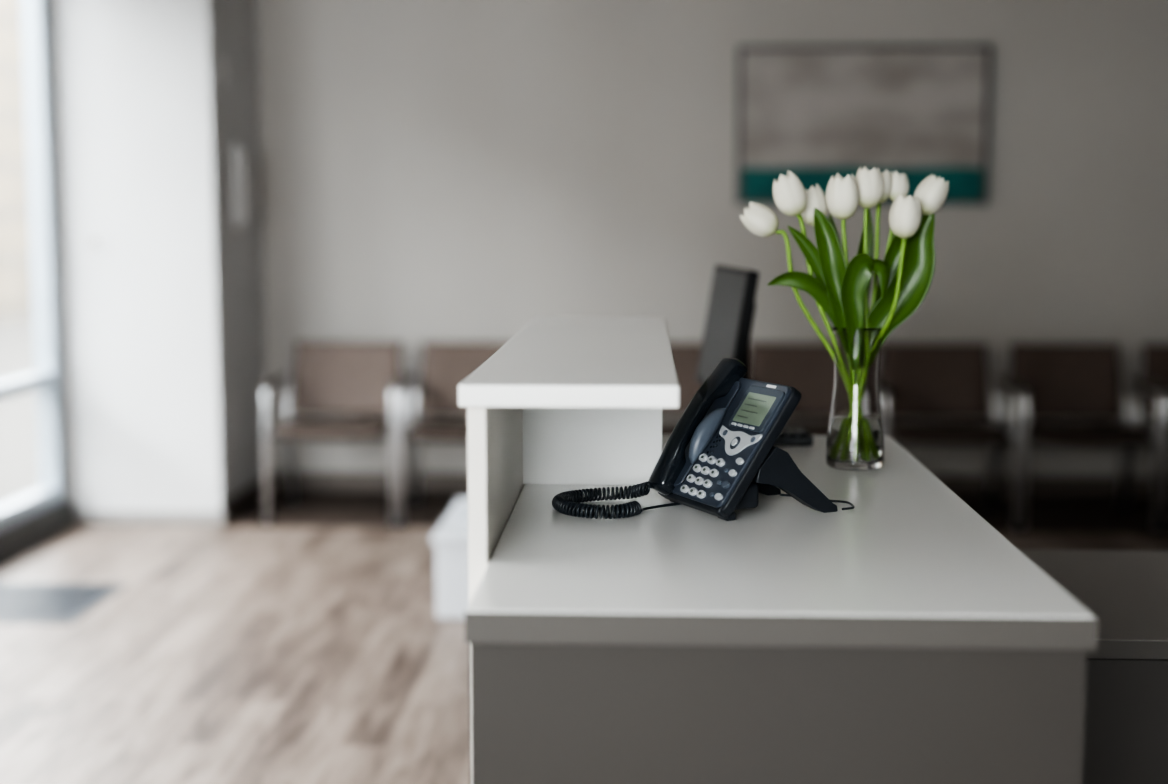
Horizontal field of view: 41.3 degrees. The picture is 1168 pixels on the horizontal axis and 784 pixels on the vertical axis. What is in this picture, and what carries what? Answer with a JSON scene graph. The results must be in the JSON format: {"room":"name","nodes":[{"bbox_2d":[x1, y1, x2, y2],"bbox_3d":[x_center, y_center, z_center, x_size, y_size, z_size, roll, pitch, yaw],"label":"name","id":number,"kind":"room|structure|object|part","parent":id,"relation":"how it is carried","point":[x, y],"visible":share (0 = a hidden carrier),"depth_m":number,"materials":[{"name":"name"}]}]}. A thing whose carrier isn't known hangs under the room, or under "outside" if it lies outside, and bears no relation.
{"room":"lobby","nodes":[
{"label":"lobby","id":0,"kind":"room"},
{"bbox_2d":[0,499,68,537],"bbox_3d":[-2.554,0.915,3.903,0.100,0.120,6.550,0,6,2],"label":"wall","id":1,"kind":"structure","parent":0,"point":[10,529],"depth_m":6.74,"materials":[{"name":"white paint"}]},
{"bbox_2d":[0,487,58,530],"bbox_3d":[-2.451,0.530,6.494,0.090,0.075,1.110,0,6,2],"label":"rail","id":2,"kind":"object","parent":1,"relation":"on","point":[16,510],"visible":1,"depth_m":6.72,"materials":[{"name":"metal"}]},
{"bbox_2d":[0,503,74,562],"bbox_3d":[-2.496,0.924,3.917,0.015,0.100,6.580,0,6,2],"label":"baseboard","id":3,"kind":"structure","parent":1,"relation":"attached to","point":[33,533],"depth_m":6.73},
{"bbox_2d":[21,0,66,502],"bbox_3d":[-2.427,-0.831,6.951,0.090,2.680,0.099,0,6,2],"label":"window frame","id":4,"kind":"structure","parent":1,"relation":"on","point":[34,13],"depth_m":6.93,"materials":[{"name":"metal"}]},
{"bbox_2d":[0,372,53,399],"bbox_3d":[-2.451,0.001,6.435,0.090,0.060,1.110,0,6,2],"label":"rail","id":5,"kind":"object","parent":4,"relation":"attached to","point":[22,384],"visible":1,"depth_m":6.69,"materials":[{"name":"metal"}]},
{"bbox_2d":[48,0,72,503],"bbox_3d":[-2.406,-0.904,7.471,0.100,2.950,0.950,0,6,2],"label":"far section","id":6,"kind":"object","parent":4,"relation":"attached to","point":[51,2],"visible":0.11,"depth_m":7.04,"materials":[{"name":"paint"}]},
{"bbox_2d":[88,235,101,248],"bbox_3d":[-2.224,-0.682,7.054,0.060,0.060,0.014,0,6,2],"label":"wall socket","id":7,"kind":"object","parent":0,"point":[95,241],"depth_m":7.05,"materials":[{"name":"white plastic"}]},
{"bbox_2d":[54,0,265,510],"bbox_3d":[-2.008,-0.905,7.480,0.695,2.950,0.900,0,6,2],"label":"wall","id":8,"kind":"structure","parent":0,"point":[165,321],"depth_m":7.09,"materials":[{"name":"white paint"}]},
{"bbox_2d":[74,510,224,524],"bbox_3d":[-2.018,0.581,7.185,0.708,0.060,0.015,0,6,2],"label":"baseboard","id":9,"kind":"structure","parent":8,"relation":"attached to","point":[81,516],"depth_m":7.18,"materials":[{"name":"paint"}]},
{"bbox_2d":[232,143,248,227],"bbox_3d":[-1.636,-0.982,7.397,0.055,0.400,0.100,0,6,2],"label":"intercom","id":10,"kind":"object","parent":8,"relation":"attached to","point":[239,155],"depth_m":7.36,"materials":[{"name":"grey plastic"}]},
{"bbox_2d":[221,474,269,522],"bbox_3d":[-1.654,0.518,7.617,0.015,0.090,0.885,0,6,2],"label":"baseboard","id":11,"kind":"structure","parent":8,"relation":"attached to","point":[245,498],"depth_m":7.52,"materials":[{"name":"paint"}]},
{"bbox_2d":[0,523,1167,783],"bbox_3d":[1.086,1.141,2.953,7.650,0.120,10.500,0,6,2],"label":"floor","id":12,"kind":"structure","parent":0,"point":[226,654],"depth_m":4.95,"materials":[{"name":"brown wood"}]},
{"bbox_2d":[0,582,126,623],"bbox_3d":[-2.052,0.773,5.705,0.560,0.006,0.580,0,6,2],"label":"floor mat","id":13,"kind":"object","parent":12,"relation":"in","point":[23,603],"visible":1,"depth_m":5.72,"materials":[{"name":"fabric"}]},
{"bbox_2d":[431,498,468,618],"bbox_3d":[-0.296,0.590,5.806,0.450,0.348,0.770,0,6,2],"label":"storage bin","id":14,"kind":"object","parent":12,"relation":"on","point":[450,538],"visible":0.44,"depth_m":5.45,"materials":[{"name":"white plastic"}]},
{"bbox_3d":[-0.296,0.479,5.794,0.450,0.030,0.770,0,6,2],"label":"lid","id":15,"kind":"part","parent":14,"relation":"part of","materials":[{"name":"white plastic"}]},
{"bbox_2d":[456,511,467,520],"bbox_3d":[-0.359,0.453,5.844,0.210,0.012,0.280,0,6,2],"label":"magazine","id":16,"kind":"object","parent":14,"relation":"on","point":[460,516],"depth_m":5.71,"materials":[{"name":"paper"}]},
{"bbox_2d":[458,508,467,517],"bbox_3d":[-0.352,0.442,5.832,0.210,0.012,0.280,0,6,2],"label":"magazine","id":17,"kind":"object","parent":14,"relation":"on","point":[462,512],"depth_m":5.70,"materials":[{"name":"paper"}]},
{"bbox_2d":[462,501,467,511],"bbox_3d":[-0.336,0.420,5.809,0.210,0.012,0.280,0,6,2],"label":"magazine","id":18,"kind":"object","parent":14,"relation":"on","point":[465,509],"depth_m":5.69,"materials":[{"name":"paper"}]},
{"bbox_2d":[458,316,679,783],"bbox_3d":[0.007,0.516,2.589,0.267,1.203,1.330,0,6,2],"label":"reception desk","id":19,"kind":"object","parent":12,"relation":"on","point":[565,400],"depth_m":2.27,"materials":[{"name":"white laminate"}]},
{"bbox_3d":[-0.106,0.530,2.593,0.024,1.175,1.274,0,6,2],"label":"panel","id":20,"kind":"part","parent":19,"relation":"part of","materials":[{"name":"white laminate"}]},
{"bbox_2d":[458,316,679,407],"bbox_3d":[0.007,-0.068,2.525,0.267,0.028,1.330,0,6,2],"label":"countertop","id":21,"kind":"structure","parent":19,"relation":"on","point":[552,362],"depth_m":2.07,"materials":[{"name":"white laminate"}]},
{"bbox_3d":[0.013,0.050,2.472,0.222,0.194,0.020,0,6,2],"label":"upstand panel","id":22,"kind":"part","parent":19,"relation":"part of","materials":[{"name":"white laminate"}]},
{"bbox_2d":[222,490,1167,533],"bbox_3d":[1.620,0.579,7.469,6.540,0.003,0.935,0,6,2],"label":"carpet strip","id":23,"kind":"object","parent":12,"relation":"on","point":[1045,514],"visible":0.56,"depth_m":7.45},
{"bbox_2d":[261,341,414,526],"bbox_3d":[-1.155,0.184,7.346,0.620,0.808,0.576,0,6,2],"label":"chair","id":24,"kind":"object","parent":23,"relation":"on","point":[331,378],"visible":0.98,"depth_m":7.52,"materials":[{"name":"brown fabric"}]},
{"bbox_3d":[-1.449,-0.052,7.266,0.033,0.025,0.410,0,6,2],"label":"armrest","id":25,"kind":"part","parent":24,"relation":"part of","materials":[{"name":"silver metal"}]},
{"bbox_3d":[-1.449,0.260,7.309,0.027,0.642,0.454,0,6,2],"label":"frame","id":26,"kind":"part","parent":24,"relation":"part of","materials":[{"name":"silver metal"}]},
{"bbox_3d":[-1.424,0.167,7.575,0.049,0.773,0.122,0,6,2],"label":"leg","id":27,"kind":"part","parent":24,"relation":"part of","materials":[{"name":"silver metal"}]},
{"bbox_3d":[-1.157,0.172,7.295,0.520,0.079,0.478,0,6,2],"label":"seat","id":28,"kind":"part","parent":24,"relation":"part of","materials":[{"name":"brown leather"}]},
{"bbox_3d":[-1.146,-0.068,7.546,0.526,0.351,0.111,0,6,2],"label":"backrest","id":29,"kind":"part","parent":24,"relation":"part of","materials":[{"name":"brown fabric"}]},
{"bbox_3d":[-0.866,0.263,7.286,0.027,0.642,0.454,0,6,2],"label":"frame","id":30,"kind":"part","parent":24,"relation":"part of","materials":[{"name":"silver metal"}]},
{"bbox_3d":[-0.866,-0.049,7.243,0.033,0.025,0.410,0,6,2],"label":"armrest","id":31,"kind":"part","parent":24,"relation":"part of","materials":[{"name":"silver metal"}]},
{"bbox_3d":[-0.865,0.184,7.289,0.018,0.017,0.430,0,6,2],"label":"seat rail","id":32,"kind":"part","parent":24,"relation":"part of","materials":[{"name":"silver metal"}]},
{"bbox_3d":[-0.869,0.169,7.553,0.049,0.773,0.122,0,6,2],"label":"leg","id":33,"kind":"part","parent":24,"relation":"part of","materials":[{"name":"silver metal"}]},
{"bbox_2d":[396,342,506,526],"bbox_3d":[-0.535,0.187,7.322,0.620,0.808,0.576,0,6,2],"label":"chair","id":34,"kind":"object","parent":23,"relation":"on","point":[442,366],"visible":0.51,"depth_m":7.50,"materials":[{"name":"brown fabric"}]},
{"bbox_3d":[-0.830,-0.049,7.242,0.033,0.025,0.410,0,6,2],"label":"armrest","id":35,"kind":"part","parent":34,"relation":"part of","materials":[{"name":"silver metal"}]},
{"bbox_3d":[-0.830,0.263,7.285,0.027,0.642,0.454,0,6,2],"label":"frame","id":36,"kind":"part","parent":34,"relation":"part of","materials":[{"name":"silver metal"}]},
{"bbox_3d":[-0.829,0.185,7.288,0.018,0.017,0.430,0,6,2],"label":"seat rail","id":37,"kind":"part","parent":34,"relation":"part of","materials":[{"name":"silver metal"}]},
{"bbox_3d":[-0.804,0.170,7.551,0.049,0.773,0.122,0,6,2],"label":"leg","id":38,"kind":"part","parent":34,"relation":"part of","materials":[{"name":"silver metal"}]},
{"bbox_3d":[-0.537,0.174,7.271,0.520,0.079,0.478,0,6,2],"label":"seat","id":39,"kind":"part","parent":34,"relation":"part of","materials":[{"name":"brown leather"}]},
{"bbox_3d":[-0.527,-0.065,7.521,0.526,0.351,0.111,0,6,2],"label":"backrest","id":40,"kind":"part","parent":34,"relation":"part of","materials":[{"name":"brown fabric"}]},
{"bbox_2d":[662,343,701,434],"bbox_3d":[0.414,0.191,7.285,0.620,0.808,0.576,0,6,2],"label":"chair","id":41,"kind":"object","parent":23,"relation":"on","point":[686,356],"visible":0.07,"depth_m":7.47,"materials":[{"name":"brown fabric"}]},
{"bbox_3d":[0.412,0.179,7.234,0.520,0.079,0.478,0,6,2],"label":"seat","id":42,"kind":"part","parent":41,"relation":"part of","materials":[{"name":"brown leather"}]},
{"bbox_2d":[749,343,881,435],"bbox_3d":[1.038,0.194,7.260,0.620,0.808,0.576,0,6,2],"label":"chair","id":43,"kind":"object","parent":23,"relation":"on","point":[808,368],"visible":0.21,"depth_m":7.45,"materials":[{"name":"brown fabric"}]},
{"bbox_3d":[1.047,-0.059,7.460,0.526,0.351,0.111,0,6,2],"label":"backrest","id":44,"kind":"part","parent":43,"relation":"part of","materials":[{"name":"brown fabric"}]},
{"bbox_3d":[1.036,0.181,7.210,0.520,0.079,0.478,0,6,2],"label":"seat","id":45,"kind":"part","parent":43,"relation":"part of","materials":[{"name":"brown leather"}]},
{"bbox_2d":[879,343,1021,531],"bbox_3d":[1.663,0.196,7.236,0.620,0.808,0.576,0,6,2],"label":"chair","id":46,"kind":"object","parent":23,"relation":"on","point":[916,380],"visible":0.87,"depth_m":7.41,"materials":[{"name":"brown fabric"}]},
{"bbox_3d":[1.369,0.272,7.199,0.027,0.642,0.454,0,6,2],"label":"frame","id":47,"kind":"part","parent":46,"relation":"part of","materials":[{"name":"silver metal"}]},
{"bbox_3d":[1.369,-0.040,7.156,0.033,0.025,0.410,0,6,2],"label":"armrest","id":48,"kind":"part","parent":46,"relation":"part of","materials":[{"name":"silver metal"}]},
{"bbox_3d":[1.672,-0.056,7.436,0.526,0.351,0.111,0,6,2],"label":"backrest","id":49,"kind":"part","parent":46,"relation":"part of","materials":[{"name":"brown fabric"}]},
{"bbox_3d":[1.661,0.184,7.185,0.520,0.079,0.478,0,6,2],"label":"seat","id":50,"kind":"part","parent":46,"relation":"part of","materials":[{"name":"brown leather"}]},
{"bbox_3d":[1.949,0.181,7.443,0.049,0.773,0.122,0,6,2],"label":"leg","id":51,"kind":"part","parent":46,"relation":"part of","materials":[{"name":"silver metal"}]},
{"bbox_3d":[1.952,0.275,7.176,0.027,0.642,0.454,0,6,2],"label":"frame","id":52,"kind":"part","parent":46,"relation":"part of","materials":[{"name":"silver metal"}]},
{"bbox_3d":[1.952,-0.037,7.133,0.033,0.025,0.410,0,6,2],"label":"armrest","id":53,"kind":"part","parent":46,"relation":"part of","materials":[{"name":"silver metal"}]},
{"bbox_2d":[993,344,1163,532],"bbox_3d":[2.287,0.199,7.212,0.620,0.808,0.576,0,6,2],"label":"chair","id":54,"kind":"object","parent":23,"relation":"on","point":[1056,380],"visible":0.94,"depth_m":7.38,"materials":[{"name":"brown fabric"}]},
{"bbox_3d":[2.019,0.182,7.440,0.049,0.773,0.122,0,6,2],"label":"leg","id":55,"kind":"part","parent":54,"relation":"part of","materials":[{"name":"silver metal"}]},
{"bbox_3d":[1.994,0.197,7.178,0.018,0.017,0.430,0,6,2],"label":"seat rail","id":56,"kind":"part","parent":54,"relation":"part of","materials":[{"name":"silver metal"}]},
{"bbox_3d":[1.993,-0.037,7.132,0.033,0.025,0.410,0,6,2],"label":"armrest","id":57,"kind":"part","parent":54,"relation":"part of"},
{"bbox_3d":[1.993,0.275,7.175,0.027,0.642,0.454,0,6,2],"label":"frame","id":58,"kind":"part","parent":54,"relation":"part of","materials":[{"name":"silver metal"}]},
{"bbox_3d":[2.296,-0.053,7.411,0.526,0.351,0.111,0,6,2],"label":"backrest","id":59,"kind":"part","parent":54,"relation":"part of","materials":[{"name":"brown fabric"}]},
{"bbox_3d":[2.285,0.187,7.161,0.520,0.079,0.478,0,6,2],"label":"seat","id":60,"kind":"part","parent":54,"relation":"part of","materials":[{"name":"brown leather"}]},
{"bbox_3d":[2.573,0.184,7.419,0.049,0.773,0.122,0,6,2],"label":"leg","id":61,"kind":"part","parent":54,"relation":"part of","materials":[{"name":"silver metal"}]},
{"bbox_3d":[2.577,0.278,7.152,0.027,0.642,0.454,0,6,2],"label":"frame","id":62,"kind":"part","parent":54,"relation":"part of","materials":[{"name":"silver metal"}]},
{"bbox_3d":[2.576,-0.035,7.109,0.033,0.025,0.410,0,6,2],"label":"armrest","id":63,"kind":"part","parent":54,"relation":"part of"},
{"bbox_2d":[1123,344,1167,532],"bbox_3d":[2.912,0.202,7.187,0.620,0.808,0.576,0,6,2],"label":"chair","id":64,"kind":"object","parent":23,"relation":"on","point":[1153,358],"visible":0.82,"depth_m":7.37,"materials":[{"name":"brown fabric"}]},
{"bbox_3d":[2.643,0.184,7.416,0.049,0.773,0.122,0,6,2],"label":"leg","id":65,"kind":"part","parent":64,"relation":"part of","materials":[{"name":"silver metal"}]},
{"bbox_3d":[2.618,0.200,7.153,0.018,0.017,0.430,0,6,2],"label":"seat rail","id":66,"kind":"part","parent":64,"relation":"part of","materials":[{"name":"silver metal"}]},
{"bbox_3d":[2.618,-0.034,7.107,0.033,0.025,0.410,0,6,2],"label":"armrest","id":67,"kind":"part","parent":64,"relation":"part of","materials":[{"name":"silver metal"}]},
{"bbox_3d":[2.910,0.189,7.137,0.520,0.079,0.478,0,6,2],"label":"seat","id":68,"kind":"part","parent":64,"relation":"part of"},
{"bbox_3d":[2.921,-0.050,7.387,0.526,0.351,0.111,0,6,2],"label":"backrest","id":69,"kind":"part","parent":64,"relation":"part of","materials":[{"name":"brown fabric"}]},
{"bbox_3d":[2.618,0.278,7.150,0.027,0.642,0.454,0,6,2],"label":"frame","id":70,"kind":"part","parent":64,"relation":"part of","materials":[{"name":"silver metal"}]},
{"bbox_2d":[465,435,1097,783],"bbox_3d":[0.236,0.648,2.410,0.677,0.980,1.396,0,6,2],"label":"reception desk","id":71,"kind":"object","parent":12,"relation":"on","point":[898,636],"depth_m":1.70,"materials":[{"name":"white laminate"}]},
{"bbox_2d":[552,358,854,520],"bbox_3d":[0.172,0.063,2.267,0.426,0.214,0.241,-3,7,-25],"label":"desk phone","id":72,"kind":"object","parent":71,"relation":"on","point":[720,454],"visible":1,"depth_m":2.23,"materials":[{"name":"black plastic"}]},
{"bbox_3d":[0.022,0.155,2.266,0.137,0.032,0.174,1,6,11],"label":"coiled cord","id":73,"kind":"part","parent":72,"relation":"part of","materials":[{"name":"plastic"}]},
{"bbox_2d":[707,435,720,456],"bbox_3d":[0.189,0.080,2.258,0.026,0.037,0.016,-3,7,-25],"label":"speaker grille","id":74,"kind":"object","parent":72,"relation":"attached to","point":[713,441],"depth_m":2.26,"materials":[{"name":"black plastic"}]},
{"bbox_3d":[0.203,0.069,2.257,0.120,0.168,0.191,-3,7,-25],"label":"plate","id":75,"kind":"part","parent":72,"relation":"part of","materials":[{"name":"plastic"}]},
{"bbox_3d":[0.216,0.072,2.217,0.027,0.036,0.111,-3,7,-25],"label":"navigation panel","id":76,"kind":"part","parent":72,"relation":"part of","materials":[{"name":"silver metal"}]},
{"bbox_3d":[0.236,0.110,2.362,0.137,0.101,0.026,-3,7,-25],"label":"stand leg","id":77,"kind":"part","parent":72,"relation":"part of","materials":[{"name":"black plastic"}]},
{"bbox_3d":[0.300,0.125,2.223,0.137,0.101,0.026,-3,7,-25],"label":"stand leg","id":78,"kind":"part","parent":72,"relation":"part of","materials":[{"name":"black plastic"}]},
{"bbox_3d":[0.209,0.739,1.750,0.670,0.945,0.020,0,6,2],"label":"panel","id":79,"kind":"part","parent":71,"relation":"part of","materials":[{"name":"grey laminate"}]},
{"bbox_2d":[466,435,1095,617],"bbox_3d":[0.236,0.178,2.359,0.674,0.035,1.395,0,6,2],"label":"countertop","id":80,"kind":"structure","parent":71,"relation":"on","point":[909,545],"depth_m":1.94,"materials":[{"name":"white laminate"}]},
{"bbox_2d":[773,427,812,445],"bbox_3d":[0.320,0.083,2.947,0.220,0.025,0.100,0,6,2],"label":"keyboard","id":81,"kind":"object","parent":71,"relation":"on","point":[788,436],"visible":0.26,"depth_m":2.90,"materials":[{"name":"black plastic"}]},
{"bbox_2d":[740,166,948,470],"bbox_3d":[0.438,-0.123,2.611,0.351,0.510,0.161,-1,6,-7],"label":"tulip vase","id":82,"kind":"object","parent":71,"relation":"on","point":[840,289],"visible":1,"depth_m":2.60,"materials":[{"name":"clear glass"}]},
{"bbox_3d":[0.409,-0.080,2.633,0.174,0.389,0.011,-1,6,-5],"label":"stem","id":83,"kind":"part","parent":82,"relation":"part of","materials":[{"name":"green plant"}]},
{"bbox_3d":[0.418,-0.094,2.637,0.126,0.415,0.051,0,6,2],"label":"stem","id":84,"kind":"part","parent":82,"relation":"part of","materials":[{"name":"green plant"}]},
{"bbox_3d":[0.450,-0.088,2.625,0.041,0.406,0.056,0,6,2],"label":"stem","id":85,"kind":"part","parent":82,"relation":"part of","materials":[{"name":"green plant"}]},
{"bbox_3d":[0.463,0.009,2.641,0.098,0.240,0.098,0,6,2],"label":"glass","id":86,"kind":"part","parent":82,"relation":"part of","materials":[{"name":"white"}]},
{"bbox_3d":[0.456,-0.097,2.626,0.054,0.425,0.015,0,6,2],"label":"stem","id":87,"kind":"part","parent":82,"relation":"part of","materials":[{"name":"green plant"}]},
{"bbox_3d":[0.477,-0.103,2.637,0.021,0.434,0.099,6,9,44],"label":"stem","id":88,"kind":"part","parent":82,"relation":"part of","materials":[{"name":"green plant"}]},
{"bbox_3d":[0.496,-0.107,2.658,0.046,0.436,0.089,5,8,36],"label":"stem","id":89,"kind":"part","parent":82,"relation":"part of","materials":[{"name":"green plant"}]},
{"bbox_3d":[0.500,-0.071,2.611,0.081,0.375,0.052,2,7,19],"label":"stem","id":90,"kind":"part","parent":82,"relation":"part of","materials":[{"name":"green plant"}]},
{"bbox_2d":[1019,549,1167,783],"bbox_3d":[1.225,0.724,2.775,1.263,0.750,0.672,0,6,2],"label":"desk","id":91,"kind":"object","parent":12,"relation":"on","point":[1126,720],"visible":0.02,"depth_m":2.46,"materials":[{"name":"laminate"}]},
{"bbox_3d":[1.209,0.736,2.471,1.230,0.632,0.020,0,6,2],"label":"drawer","id":92,"kind":"part","parent":91,"relation":"part of","materials":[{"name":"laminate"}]},
{"bbox_3d":[0.280,0.626,3.653,0.640,0.750,0.760,0,6,2],"label":"office desk","id":93,"kind":"object","parent":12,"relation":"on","visible":0},
{"bbox_2d":[696,264,758,384],"bbox_3d":[0.339,-0.010,3.512,0.180,0.545,0.450,0,6,-4],"label":"computer monitor","id":94,"kind":"object","parent":93,"relation":"on","point":[731,306],"visible":0.5,"depth_m":3.43,"materials":[{"name":"plastic"}]},
{"bbox_2d":[257,0,1167,489],"bbox_3d":[1.338,-0.952,7.897,7.550,2.950,0.200,0,6,2],"label":"wall","id":95,"kind":"structure","parent":0,"point":[432,170],"depth_m":7.82,"materials":[{"name":"paint"}]},
{"bbox_2d":[270,472,1162,496],"bbox_3d":[1.639,0.478,7.935,6.540,0.100,0.015,0,6,2],"label":"baseboard","id":96,"kind":"structure","parent":95,"relation":"attached to","point":[303,481],"depth_m":7.92,"materials":[{"name":"paint"}]},
{"bbox_2d":[736,45,991,204],"bbox_3d":[1.388,-1.327,7.730,1.250,0.780,0.045,0,6,2],"label":"framed painting","id":97,"kind":"object","parent":95,"relation":"attached to","point":[814,113],"visible":0.98,"depth_m":7.72,"materials":[{"name":"paint"}]},
{"bbox_3d":[0.776,-1.330,7.754,0.025,0.740,0.045,0,6,2],"label":"frame","id":98,"kind":"part","parent":97,"relation":"part of","materials":[{"name":"metal"}]},
{"bbox_3d":[1.388,-0.950,7.772,1.250,0.020,0.045,0,6,2],"label":"frame","id":99,"kind":"part","parent":97,"relation":"part of","materials":[{"name":"metal"}]},
{"bbox_3d":[1.388,-1.705,7.688,1.250,0.020,0.045,0,6,2],"label":"frame","id":100,"kind":"part","parent":97,"relation":"part of","materials":[{"name":"metal"}]},
{"bbox_3d":[2.001,-1.325,7.706,0.025,0.740,0.045,0,6,2],"label":"frame","id":101,"kind":"part","parent":97,"relation":"part of","materials":[{"name":"metal"}]},
{"label":"outside","id":102,"kind":"structure","parent":0,"visible":0},
{"bbox_2d":[0,315,39,503],"bbox_3d":[-7.928,0.202,12.922,11.150,0.150,55.000,0,6,2],"label":"paved ground","id":103,"kind":"structure","parent":102,"point":[19,459],"depth_m":12.12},
{"bbox_2d":[0,0,32,319],"bbox_3d":[-9.751,-2.937,12.646,0.500,6.150,55.000,0,6,2],"label":"facade","id":104,"kind":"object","parent":103,"relation":"on","point":[15,255],"visible":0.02,"depth_m":24.53,"materials":[{"name":"stone"}]}
]}

